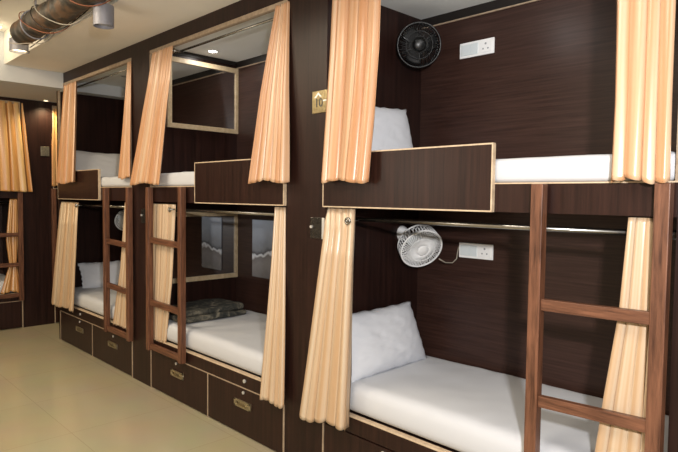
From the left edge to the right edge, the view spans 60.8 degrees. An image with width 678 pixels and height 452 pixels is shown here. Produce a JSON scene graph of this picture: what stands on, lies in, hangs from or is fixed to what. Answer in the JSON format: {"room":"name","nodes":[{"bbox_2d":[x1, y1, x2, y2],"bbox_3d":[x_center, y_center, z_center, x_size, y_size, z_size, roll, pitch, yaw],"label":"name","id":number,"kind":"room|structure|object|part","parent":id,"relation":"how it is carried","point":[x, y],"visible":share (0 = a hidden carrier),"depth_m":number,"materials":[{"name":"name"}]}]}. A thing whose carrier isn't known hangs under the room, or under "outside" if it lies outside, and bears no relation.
{"room":"dormitory","nodes":[
{"label":"dormitory","id":0,"kind":"room"},
{"bbox_2d":[2,99,54,326],"bbox_3d":[-4.120,-0.171,7.616,0.370,2.840,0.900,-2,4,-44],"label":"partition column","id":1,"kind":"structure","parent":0,"point":[38,309],"depth_m":7.30,"materials":[{"name":"laminate"}]},
{"bbox_2d":[41,146,48,155],"bbox_3d":[-3.726,-0.948,7.319,0.100,0.120,0.005,-2,4,-44],"label":"number plate","id":2,"kind":"object","parent":1,"relation":"attached to","point":[44,150],"visible":1,"depth_m":7.31,"materials":[{"name":"gold metal"}]},
{"bbox_3d":[-4.651,-0.266,6.569,1.845,0.052,0.052,-2,4,-44],"label":"curtain rod","id":3,"kind":"object","parent":1,"relation":"attached to","visible":0},
{"bbox_2d":[1,199,18,293],"bbox_3d":[-4.045,0.249,7.091,0.228,1.165,0.086,-2,4,-44],"label":"curtain","id":4,"kind":"object","parent":3,"relation":"hanging from","point":[11,283],"visible":0.97,"depth_m":7.12,"materials":[{"name":"beige fabric"}]},
{"bbox_2d":[0,31,62,102],"bbox_3d":[-4.113,-1.804,6.823,5.500,0.500,2.140,-2,4,-44],"label":"ceiling beam","id":5,"kind":"structure","parent":0,"point":[18,82],"depth_m":6.26,"materials":[{"name":"grey paint"}]},
{"bbox_2d":[0,0,239,72],"bbox_3d":[-1.700,-1.727,3.337,4.100,0.410,10.500,-2,4,-44],"label":"ceiling","id":6,"kind":"structure","parent":0,"point":[81,43],"depth_m":4.89,"materials":[{"name":"paint"}]},
{"bbox_2d":[9,37,29,53],"bbox_3d":[-2.988,-1.709,5.396,0.170,0.160,0.170,-2,4,-44],"label":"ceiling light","id":7,"kind":"object","parent":6,"relation":"in","point":[15,48],"visible":0.62,"depth_m":5.33,"materials":[{"name":"grey paint"}]},
{"bbox_2d":[10,0,104,44],"bbox_3d":[-0.490,-1.597,2.656,0.236,0.413,6.433,-2,4,-44],"label":"air duct","id":8,"kind":"object","parent":6,"relation":"hanging from","point":[59,11],"visible":0.9,"depth_m":4.33,"materials":[{"name":"metal"}]},
{"bbox_2d":[8,0,92,43],"bbox_3d":[-2.244,-1.615,4.456,0.266,0.284,1.355,-2,4,-44],"label":"cable","id":9,"kind":"object","parent":8,"relation":"attached to","point":[34,0],"visible":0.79,"depth_m":4.26,"materials":[{"name":"beige plastic"}]},
{"bbox_2d":[30,5,88,47],"bbox_3d":[-2.150,-1.607,4.373,0.269,0.265,1.505,-2,4,-44],"label":"cable","id":10,"kind":"object","parent":8,"relation":"attached to","point":[33,5],"visible":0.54,"depth_m":4.35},
{"bbox_2d":[18,0,110,33],"bbox_3d":[-1.913,-1.598,4.118,0.267,0.274,2.005,-2,4,-44],"label":"cable","id":11,"kind":"object","parent":8,"relation":"attached to","point":[70,0],"visible":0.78,"depth_m":4.42,"materials":[{"name":"brown plastic"}]},
{"bbox_2d":[93,0,113,28],"bbox_3d":[-1.617,-1.466,3.965,0.136,0.190,0.136,-2,4,-44],"label":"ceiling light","id":12,"kind":"object","parent":6,"relation":"hanging from","point":[103,15],"visible":0.94,"depth_m":3.92,"materials":[{"name":"grey paint"}]},
{"bbox_2d":[0,322,275,451],"bbox_3d":[-1.238,1.516,3.987,5.500,0.100,10.500,-2,4,-44],"label":"floor","id":13,"kind":"structure","parent":0,"point":[55,396],"depth_m":4.49,"materials":[{"name":"beige tile"}]},
{"bbox_2d":[0,96,23,329],"bbox_3d":[-4.905,-0.142,6.835,1.846,2.840,0.921,-2,4,-44],"label":"bunk bed","id":14,"kind":"object","parent":13,"relation":"on","point":[11,309],"visible":0.7,"depth_m":7.12,"materials":[{"name":"laminate"}]},
{"bbox_3d":[-5.224,0.213,7.177,1.845,1.221,0.018,-2,4,-44],"label":"panel","id":15,"kind":"part","parent":14,"relation":"part of","materials":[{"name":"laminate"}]},
{"bbox_2d":[0,274,11,292],"bbox_3d":[-4.922,0.750,6.885,1.834,0.160,0.852,-2,4,-44],"label":"mattress","id":16,"kind":"object","parent":14,"relation":"on","point":[2,276],"visible":0.34,"depth_m":7.13,"materials":[{"name":"grey fabric"}]},
{"bbox_3d":[-4.425,1.101,7.044,0.902,0.324,0.404,-2,4,-44],"label":"drawer","id":17,"kind":"part","parent":14,"relation":"part of","materials":[{"name":"laminate"}]},
{"bbox_2d":[0,192,23,300],"bbox_3d":[-4.131,0.236,6.950,0.595,1.392,0.046,-2,4,-44],"label":"ladder","id":18,"kind":"object","parent":14,"relation":"attached to","point":[20,264],"visible":1,"depth_m":7.11,"materials":[{"name":"brown wood"}]},
{"bbox_2d":[0,101,32,191],"bbox_3d":[-4.111,-0.959,6.906,0.776,1.095,0.139,-2,4,-44],"label":"curtain","id":19,"kind":"object","parent":14,"relation":"hanging from","point":[15,173],"visible":1,"depth_m":7.02,"materials":[{"name":"beige fabric"}]},
{"bbox_2d":[52,102,58,322],"bbox_3d":[-3.316,-0.199,8.379,1.847,2.840,0.921,-2,4,-44],"label":"bunk bed","id":20,"kind":"object","parent":13,"relation":"on","point":[54,105],"visible":0.12,"depth_m":7.49,"materials":[{"name":"laminate"}]},
{"bbox_2d":[51,189,57,287],"bbox_3d":[-3.458,0.212,7.603,0.600,1.392,0.046,-2,4,-44],"label":"ladder","id":21,"kind":"object","parent":20,"relation":"attached to","point":[54,229],"visible":0.25,"depth_m":7.38,"materials":[{"name":"brown wood"}]},
{"bbox_2d":[51,108,57,185],"bbox_3d":[-3.599,-1.009,7.432,0.199,1.036,0.054,-2,4,-42],"label":"curtain","id":22,"kind":"object","parent":20,"relation":"hanging from","point":[54,135],"visible":0.33,"depth_m":7.39,"materials":[{"name":"beige fabric"}]},
{"bbox_3d":[-3.636,0.156,8.720,1.845,1.221,0.018,-2,4,-44],"label":"panel","id":23,"kind":"part","parent":20,"relation":"part of","materials":[{"name":"laminate"}]},
{"bbox_3d":[-3.493,1.068,7.950,0.902,0.324,0.404,-2,4,-44],"label":"drawer","id":24,"kind":"part","parent":20,"relation":"part of","materials":[{"name":"laminate"}]},
{"bbox_2d":[56,45,132,377],"bbox_3d":[-2.231,-0.164,6.221,0.921,3.010,1.930,-2,4,-44],"label":"bunk bed","id":25,"kind":"object","parent":13,"relation":"on","point":[100,103],"visible":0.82,"depth_m":6.54,"materials":[{"name":"dark brown wood laminate"},{"name":"light wood trim"}]},
{"bbox_2d":[56,81,76,183],"bbox_3d":[-2.922,-0.995,6.223,0.099,1.087,0.496,-2,4,-43],"label":"curtain","id":26,"kind":"object","parent":25,"relation":"hanging from","point":[66,167],"visible":1,"depth_m":6.22,"materials":[{"name":"fabric"}]},
{"bbox_3d":[-2.726,1.152,6.436,0.404,0.324,0.920,-2,4,-44],"label":"drawer","id":27,"kind":"part","parent":25,"relation":"part of","materials":[{"name":"laminate"}]},
{"bbox_3d":[-2.786,1.113,6.199,0.010,0.052,0.200,-2,4,-44],"label":"handle","id":28,"kind":"part","parent":25,"relation":"part of","materials":[{"name":"gold metal"}]},
{"bbox_3d":[-2.878,-0.206,6.902,0.898,3.010,0.050,-2,4,-44],"label":"panel","id":29,"kind":"part","parent":25,"relation":"part of","materials":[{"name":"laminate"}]},
{"bbox_2d":[74,287,119,318],"bbox_3d":[-2.223,0.814,6.251,0.866,0.162,1.864,-2,4,-44],"label":"mattress","id":30,"kind":"object","parent":25,"relation":"on","point":[91,299],"visible":0.23,"depth_m":6.12,"materials":[{"name":"grey fabric"}]},
{"bbox_2d":[78,261,120,287],"bbox_3d":[-2.744,0.575,6.842,0.642,0.312,0.184,-2,4,-44],"label":"pillow","id":31,"kind":"object","parent":30,"relation":"on","point":[91,273],"visible":0.54,"depth_m":6.70,"materials":[{"name":"white fabric"}]},
{"bbox_2d":[78,204,123,207],"bbox_3d":[-2.473,-0.208,5.948,0.052,0.052,1.880,-2,4,-44],"label":"curtain rod","id":32,"kind":"object","parent":25,"relation":"attached to","point":[90,205],"visible":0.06,"depth_m":5.89,"materials":[{"name":"silver metal"}]},
{"bbox_2d":[51,202,77,311],"bbox_3d":[-3.020,0.328,6.395,0.129,1.186,0.753,-2,4,-42],"label":"curtain","id":33,"kind":"object","parent":32,"relation":"hanging from","point":[63,290],"visible":1,"depth_m":6.34,"materials":[{"name":"beige fabric"}]},
{"bbox_2d":[113,206,125,328],"bbox_3d":[-2.051,0.367,5.446,0.049,1.187,0.342,-2,4,-44],"label":"curtain","id":34,"kind":"object","parent":32,"relation":"hanging from","point":[120,305],"visible":0.53,"depth_m":5.42,"materials":[{"name":"fabric"}]},
{"bbox_2d":[77,69,126,87],"bbox_3d":[-2.398,-1.488,5.823,0.052,0.052,1.710,-2,4,-44],"label":"curtain rod","id":35,"kind":"object","parent":25,"relation":"attached to","point":[124,70],"visible":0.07,"depth_m":5.78,"materials":[{"name":"silver metal"}]},
{"bbox_2d":[118,61,131,179],"bbox_3d":[-1.919,-0.948,5.209,0.063,1.057,0.252,-2,4,-44],"label":"curtain","id":36,"kind":"object","parent":35,"relation":"hanging from","point":[125,152],"visible":1,"depth_m":5.20,"materials":[{"name":"fabric"}]},
{"bbox_3d":[-2.180,-1.622,6.146,0.878,0.030,1.880,-2,4,-44],"label":"ceiling panel","id":37,"kind":"part","parent":25,"relation":"part of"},
{"bbox_3d":[-2.076,1.193,5.769,0.404,0.324,0.920,-2,4,-44],"label":"drawer","id":38,"kind":"part","parent":25,"relation":"part of","materials":[{"name":"laminate"}]},
{"bbox_3d":[-2.194,1.150,5.590,0.010,0.052,0.200,-2,4,-44],"label":"handle","id":39,"kind":"part","parent":25,"relation":"part of","materials":[{"name":"gold metal"}]},
{"bbox_2d":[101,176,130,186],"bbox_3d":[-2.207,-0.462,6.188,0.866,0.110,1.864,-2,4,-44],"label":"mattress","id":40,"kind":"object","parent":25,"relation":"on","point":[105,181],"visible":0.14,"depth_m":5.50,"materials":[{"name":"grey fabric"}]},
{"bbox_2d":[75,150,119,176],"bbox_3d":[-2.703,-0.693,6.681,0.824,0.370,0.222,-2,4,-44],"label":"pillow","id":41,"kind":"object","parent":40,"relation":"on","point":[108,164],"visible":0.3,"depth_m":6.57,"materials":[{"name":"white fabric"}]},
{"bbox_2d":[103,187,132,341],"bbox_3d":[-2.068,0.339,5.391,0.046,1.392,0.560,-2,4,-44],"label":"ladder","id":42,"kind":"object","parent":25,"relation":"attached to","point":[128,335],"visible":1,"depth_m":5.31,"materials":[{"name":"brown wood"}]},
{"bbox_2d":[114,210,123,230],"bbox_3d":[-2.593,-0.069,6.982,0.260,0.258,0.281,-1,4,-36],"label":"wall fan","id":43,"kind":"object","parent":25,"relation":"attached to","point":[120,214],"visible":0.3,"depth_m":6.88,"materials":[{"name":"white plastic"}]},
{"bbox_2d":[150,0,287,451],"bbox_3d":[-0.663,-0.065,4.611,0.921,3.010,1.849,-2,4,-44],"label":"bunk bed","id":44,"kind":"object","parent":13,"relation":"on","point":[229,394],"visible":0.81,"depth_m":4.43,"materials":[{"name":"laminate"}]},
{"bbox_2d":[130,46,172,185],"bbox_3d":[-1.575,-0.894,4.832,0.097,1.106,0.660,-2,4,-44],"label":"curtain","id":45,"kind":"object","parent":44,"relation":"hanging from","point":[147,164],"visible":1,"depth_m":4.75,"materials":[{"name":"orange fabric"}]},
{"bbox_2d":[145,187,185,363],"bbox_3d":[-1.427,0.379,4.732,0.046,1.392,0.600,-2,4,-44],"label":"ladder","id":46,"kind":"object","parent":44,"relation":"attached to","point":[180,310],"visible":1,"depth_m":4.64,"materials":[{"name":"brown wood"}]},
{"bbox_2d":[154,172,193,185],"bbox_3d":[-0.658,-0.368,4.598,0.865,0.115,1.836,-2,4,-44],"label":"mattress","id":47,"kind":"object","parent":44,"relation":"on","point":[179,178],"visible":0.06,"depth_m":4.64,"materials":[{"name":"grey fabric"}]},
{"bbox_3d":[-1.316,1.206,4.689,0.010,0.052,0.200,-2,4,-44],"label":"handle","id":48,"kind":"part","parent":44,"relation":"part of","materials":[{"name":"gold metal"}]},
{"bbox_3d":[-1.169,1.250,4.836,0.404,0.324,0.910,-2,4,-44],"label":"drawer","id":49,"kind":"part","parent":44,"relation":"part of","materials":[{"name":"laminate"}]},
{"bbox_2d":[166,310,266,375],"bbox_3d":[-0.674,0.907,4.660,0.865,0.171,1.836,-2,4,-44],"label":"mattress","id":50,"kind":"object","parent":44,"relation":"on","point":[238,341],"visible":0.44,"depth_m":4.44,"materials":[{"name":"grey fabric"}]},
{"bbox_2d":[169,298,245,323],"bbox_3d":[-1.201,0.741,5.118,0.641,0.109,0.427,-2,4,-44],"label":"folded blanket","id":51,"kind":"object","parent":50,"relation":"on","point":[214,308],"visible":0.81,"depth_m":5.04,"materials":[{"name":"grey fabric"}]},
{"bbox_3d":[-0.637,-1.481,4.550,0.860,0.055,1.848,-2,4,-44],"label":"cornice","id":52,"kind":"part","parent":44,"relation":"part of","materials":[{"name":"brown wood"}]},
{"bbox_2d":[172,17,273,54],"bbox_3d":[-0.907,-1.394,4.292,0.052,0.052,1.848,-2,4,-44],"label":"curtain rod","id":53,"kind":"object","parent":44,"relation":"attached to","point":[271,19],"visible":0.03,"depth_m":4.18,"materials":[{"name":"silver metal"}]},
{"bbox_2d":[248,1,289,183],"bbox_3d":[-0.425,-0.830,3.647,0.113,1.122,0.383,-2,4,-44],"label":"curtain","id":54,"kind":"object","parent":53,"relation":"hanging from","point":[270,159],"visible":1,"depth_m":3.62,"materials":[{"name":"fabric"}]},
{"bbox_3d":[-0.630,-1.524,4.554,0.878,0.030,1.848,-2,4,-44],"label":"ceiling panel","id":55,"kind":"part","parent":44,"relation":"part of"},
{"bbox_2d":[176,208,273,215],"bbox_3d":[-0.923,-0.111,4.356,0.052,0.052,1.848,-2,4,-44],"label":"curtain rod","id":56,"kind":"object","parent":44,"relation":"attached to","point":[187,209],"visible":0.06,"depth_m":4.19,"materials":[{"name":"silver metal"}]},
{"bbox_2d":[153,204,175,342],"bbox_3d":[-1.492,0.400,4.875,0.057,1.172,0.399,-2,4,-44],"label":"curtain","id":57,"kind":"object","parent":56,"relation":"hanging from","point":[163,220],"visible":0.84,"depth_m":4.86,"materials":[{"name":"beige fabric"}]},
{"bbox_2d":[260,207,285,408],"bbox_3d":[-0.392,0.514,3.708,0.242,1.268,0.121,3,4,43],"label":"curtain","id":58,"kind":"object","parent":56,"relation":"hanging from","point":[272,389],"visible":1,"depth_m":3.69,"materials":[{"name":"beige fabric"}]},
{"bbox_3d":[-0.674,1.246,4.030,0.010,0.052,0.200,-2,4,-44],"label":"handle","id":59,"kind":"part","parent":44,"relation":"part of","materials":[{"name":"gold metal"}]},
{"bbox_3d":[-0.530,1.291,4.180,0.404,0.324,0.898,-2,4,-44],"label":"drawer","id":60,"kind":"part","parent":44,"relation":"part of","materials":[{"name":"laminate"}]},
{"bbox_3d":[-0.330,-0.918,4.884,0.018,1.206,1.848,-2,4,-44],"label":"panel","id":61,"kind":"part","parent":44,"relation":"part of","materials":[{"name":"laminate"}]},
{"bbox_3d":[-0.345,0.383,4.948,0.018,1.221,1.848,-2,4,-44],"label":"panel","id":62,"kind":"part","parent":44,"relation":"part of","materials":[{"name":"laminate"}]},
{"bbox_2d":[252,220,273,278],"bbox_3d":[-0.680,0.212,5.268,0.008,0.530,0.370,-2,4,-44],"label":"wall panel","id":63,"kind":"object","parent":44,"relation":"attached to","point":[262,230],"visible":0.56,"depth_m":5.29,"materials":[{"name":"grey"}]},
{"bbox_2d":[322,0,677,451],"bbox_3d":[0.875,0.032,3.030,0.921,3.010,1.846,-2,4,-44],"label":"bunk bed","id":64,"kind":"object","parent":13,"relation":"on","point":[546,88],"visible":0.57,"depth_m":3.29,"materials":[{"name":"laminate"}]},
{"bbox_3d":[0.368,1.347,3.257,0.404,0.324,0.900,-2,4,-44],"label":"drawer","id":65,"kind":"part","parent":64,"relation":"part of","materials":[{"name":"laminate"}]},
{"bbox_3d":[0.908,-1.365,2.976,0.878,0.030,1.845,-2,4,-44],"label":"ceiling panel","id":66,"kind":"part","parent":64,"relation":"part of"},
{"bbox_3d":[1.205,-1.333,3.267,0.012,0.055,1.845,-2,4,-44],"label":"cornice","id":67,"kind":"part","parent":64,"relation":"part of","materials":[{"name":"brown wood"}]},
{"bbox_2d":[459,242,493,259],"bbox_3d":[0.873,0.159,3.662,0.015,0.096,0.249,-2,4,-44],"label":"socket plate","id":68,"kind":"object","parent":64,"relation":"attached to","point":[466,250],"visible":1,"depth_m":3.65,"materials":[{"name":"white plastic"}]},
{"bbox_2d":[439,247,458,262],"bbox_3d":[0.712,0.185,3.744,0.161,0.121,0.043,0,3,-18],"label":"power cord","id":69,"kind":"object","parent":68,"relation":"attached to","point":[458,247],"visible":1,"depth_m":3.76,"materials":[{"name":"beige plastic"}]},
{"bbox_2d":[470,245,476,256],"bbox_3d":[0.855,0.159,3.674,0.006,0.068,0.052,-2,4,-44],"label":"rocker switch","id":70,"kind":"object","parent":68,"relation":"attached to","point":[473,248],"depth_m":3.67,"materials":[{"name":"white plastic"}]},
{"bbox_2d":[478,246,490,257],"bbox_3d":[0.912,0.163,3.617,0.004,0.068,0.090,-2,4,-44],"label":"socket","id":71,"kind":"object","parent":68,"relation":"attached to","point":[483,251],"depth_m":3.62,"materials":[{"name":"grey plastic"}]},
{"bbox_2d":[460,37,494,58],"bbox_3d":[0.870,-1.112,3.618,0.015,0.097,0.247,-2,4,-44],"label":"socket plate","id":72,"kind":"object","parent":64,"relation":"attached to","point":[484,46],"visible":1,"depth_m":3.61,"materials":[{"name":"white plastic"}]},
{"bbox_2d":[471,42,477,54],"bbox_3d":[0.851,-1.116,3.631,0.006,0.068,0.052,-2,4,-44],"label":"rocker switch","id":73,"kind":"object","parent":72,"relation":"attached to","point":[474,45],"depth_m":3.63,"materials":[{"name":"white plastic"}]},
{"bbox_2d":[479,40,491,52],"bbox_3d":[0.908,-1.112,3.574,0.004,0.068,0.090,-2,4,-44],"label":"socket","id":74,"kind":"object","parent":72,"relation":"attached to","point":[485,46],"depth_m":3.57,"materials":[{"name":"grey plastic"}]},
{"bbox_2d":[350,355,668,451],"bbox_3d":[0.865,0.998,3.079,0.865,0.183,1.833,-2,4,-44],"label":"mattress","id":75,"kind":"object","parent":64,"relation":"on","point":[459,407],"visible":0.76,"depth_m":2.99,"materials":[{"name":"grey fabric"}]},
{"bbox_2d":[351,301,425,383],"bbox_3d":[0.285,0.706,3.611,0.745,0.379,0.207,-2,4,-44],"label":"pillow","id":76,"kind":"object","parent":75,"relation":"on","point":[384,339],"visible":0.91,"depth_m":3.52,"materials":[{"name":"white fabric"}]},
{"bbox_2d":[355,217,676,239],"bbox_3d":[0.616,-0.007,2.775,0.052,0.052,1.845,-2,4,-44],"label":"curtain rod","id":77,"kind":"object","parent":64,"relation":"attached to","point":[606,231],"visible":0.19,"depth_m":2.64,"materials":[{"name":"silver metal"}]},
{"bbox_2d":[299,207,355,430],"bbox_3d":[-0.059,0.530,3.352,0.149,1.277,0.422,-2,4,-44],"label":"curtain","id":78,"kind":"object","parent":77,"relation":"hanging from","point":[326,392],"visible":0.98,"depth_m":3.29,"materials":[{"name":"beige fabric"}]},
{"bbox_2d":[344,217,358,224],"bbox_3d":[0.074,-0.029,3.249,0.097,0.046,0.046,-2,4,-44],"label":"curtain hook","id":79,"kind":"object","parent":77,"relation":"attached to","point":[346,218],"visible":1,"depth_m":3.22,"materials":[{"name":"silver metal"}]},
{"bbox_2d":[595,217,652,451],"bbox_3d":[1.102,0.574,2.211,0.057,1.212,0.269,-2,4,-44],"label":"curtain","id":80,"kind":"object","parent":77,"relation":"hanging from","point":[625,391],"visible":0.57,"depth_m":2.19,"materials":[{"name":"beige fabric"}]},
{"bbox_3d":[1.194,0.480,3.367,0.018,1.221,1.845,-2,4,-44],"label":"panel","id":81,"kind":"part","parent":64,"relation":"part of","materials":[{"name":"laminate"}]},
{"bbox_3d":[1.209,-0.790,3.304,0.018,1.144,1.845,-2,4,-44],"label":"panel","id":82,"kind":"part","parent":64,"relation":"part of","materials":[{"name":"laminate"}]},
{"bbox_2d":[495,151,675,182],"bbox_3d":[0.881,-0.268,3.017,0.864,0.111,1.833,-2,4,-44],"label":"mattress","id":83,"kind":"object","parent":64,"relation":"on","point":[575,168],"visible":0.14,"depth_m":2.38,"materials":[{"name":"white fabric"}]},
{"bbox_2d":[372,106,412,150],"bbox_3d":[0.271,-0.547,3.552,0.564,0.416,0.166,-2,4,-44],"label":"pillow","id":84,"kind":"object","parent":83,"relation":"on","point":[391,130],"visible":0.42,"depth_m":3.53,"materials":[{"name":"white fabric"}]},
{"bbox_2d":[524,183,673,451],"bbox_3d":[0.985,0.556,2.256,0.046,1.442,0.522,-2,4,-44],"label":"ladder","id":85,"kind":"object","parent":64,"relation":"attached to","point":[657,318],"visible":0.99,"depth_m":2.19,"materials":[{"name":"brown wood"}]},
{"bbox_2d":[611,0,675,183],"bbox_3d":[1.103,-0.688,2.095,0.107,1.073,0.231,-2,4,-44],"label":"curtain","id":86,"kind":"object","parent":64,"relation":"hanging from","point":[645,32],"visible":1,"depth_m":2.08,"materials":[{"name":"fabric"}]},
{"bbox_2d":[131,38,236,386],"bbox_3d":[-1.424,-0.114,5.410,0.900,3.010,0.360,-2,4,-44],"label":"partition column","id":87,"kind":"structure","parent":0,"point":[182,148],"depth_m":5.17,"materials":[{"name":"laminate"}]},
{"bbox_2d":[140,209,144,222],"bbox_3d":[-1.703,-0.087,5.043,0.013,0.125,0.120,-2,4,-44],"label":"number plate","id":88,"kind":"object","parent":87,"relation":"attached to","point":[142,215],"visible":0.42,"depth_m":5.07,"materials":[{"name":"silver metal"}]},
{"bbox_2d":[167,56,237,133],"bbox_3d":[-1.225,-1.179,5.270,0.745,0.615,0.024,-2,4,-44],"label":"wall mirror","id":89,"kind":"object","parent":87,"relation":"attached to","point":[203,96],"visible":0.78,"depth_m":5.26,"materials":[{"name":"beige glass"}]},
{"bbox_2d":[172,212,237,283],"bbox_3d":[-1.242,0.185,5.337,0.745,0.635,0.024,-2,4,-44],"label":"wall mirror","id":90,"kind":"object","parent":87,"relation":"attached to","point":[211,238],"visible":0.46,"depth_m":5.38,"materials":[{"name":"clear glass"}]},
{"bbox_2d":[284,0,421,451],"bbox_3d":[0.116,-0.017,3.829,0.900,3.010,0.362,-2,4,-44],"label":"partition column","id":91,"kind":"structure","parent":0,"point":[381,278],"depth_m":3.60,"materials":[{"name":"laminate"}]},
{"bbox_2d":[310,217,324,238],"bbox_3d":[-0.130,0.013,3.427,0.013,0.125,0.125,-2,4,-44],"label":"number plate","id":92,"kind":"object","parent":91,"relation":"attached to","point":[316,224],"visible":0.86,"depth_m":3.43,"materials":[{"name":"silver metal"}]},
{"bbox_2d":[312,89,326,113],"bbox_3d":[-0.113,-0.729,3.387,0.007,0.130,0.130,-2,4,-44],"label":"number plate","id":93,"kind":"object","parent":91,"relation":"attached to","point":[319,98],"visible":0.92,"depth_m":3.38,"materials":[{"name":"gold metal"}]},
{"bbox_2d":[396,21,440,67],"bbox_3d":[0.478,-1.149,3.724,0.285,0.287,0.316,0,3,-22],"label":"wall fan","id":94,"kind":"object","parent":91,"relation":"attached to","point":[417,45],"visible":1,"depth_m":3.63,"materials":[{"name":"black plastic"}]},
{"bbox_3d":[0.455,-1.202,3.635,0.110,0.100,0.028,0,3,-20],"label":"blade","id":95,"kind":"part","parent":94,"relation":"part of","materials":[{"name":"black plastic"}]},
{"bbox_3d":[0.476,-1.085,3.676,0.092,0.109,0.031,2,3,28],"label":"blade","id":96,"kind":"part","parent":94,"relation":"part of","materials":[{"name":"black plastic"}]},
{"bbox_3d":[0.571,-1.160,3.652,0.098,0.102,0.036,1,16,-1],"label":"blade","id":97,"kind":"part","parent":94,"relation":"part of","materials":[{"name":"black plastic"}]},
{"bbox_2d":[397,225,442,266],"bbox_3d":[0.501,0.128,3.735,0.312,0.283,0.271,2,3,30],"label":"wall fan","id":98,"kind":"object","parent":91,"relation":"attached to","point":[420,248],"visible":0.99,"depth_m":3.69,"materials":[{"name":"white plastic"}]},
{"bbox_3d":[0.480,0.082,3.671,0.108,0.098,0.036,0,32,-16],"label":"blade","id":99,"kind":"part","parent":98,"relation":"part of","materials":[{"name":"white plastic"}]},
{"bbox_2d":[399,226,433,254],"bbox_3d":[0.508,0.101,3.765,0.267,0.267,0.026,0,32,-16],"label":"grille","id":100,"kind":"object","parent":98,"relation":"attached to","point":[413,227],"depth_m":3.71,"materials":[{"name":"white plastic"}]},
{"bbox_2d":[667,207,677,451],"bbox_3d":[1.655,0.080,2.248,0.900,3.010,0.365,-2,4,-44],"label":"partition column","id":101,"kind":"structure","parent":0,"point":[673,404],"depth_m":2.08,"materials":[{"name":"laminate"}]},
{"bbox_3d":[0.632,-1.292,2.711,0.052,0.052,1.845,-2,4,-44],"label":"curtain rod","id":102,"kind":"object","parent":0,"visible":0},
{"bbox_2d":[321,0,380,183],"bbox_3d":[0.057,-0.760,3.151,0.137,1.060,0.408,-2,4,-44],"label":"curtain","id":103,"kind":"object","parent":102,"relation":"hanging from","point":[355,24],"visible":1,"depth_m":3.12,"materials":[{"name":"fabric"}]}
]}

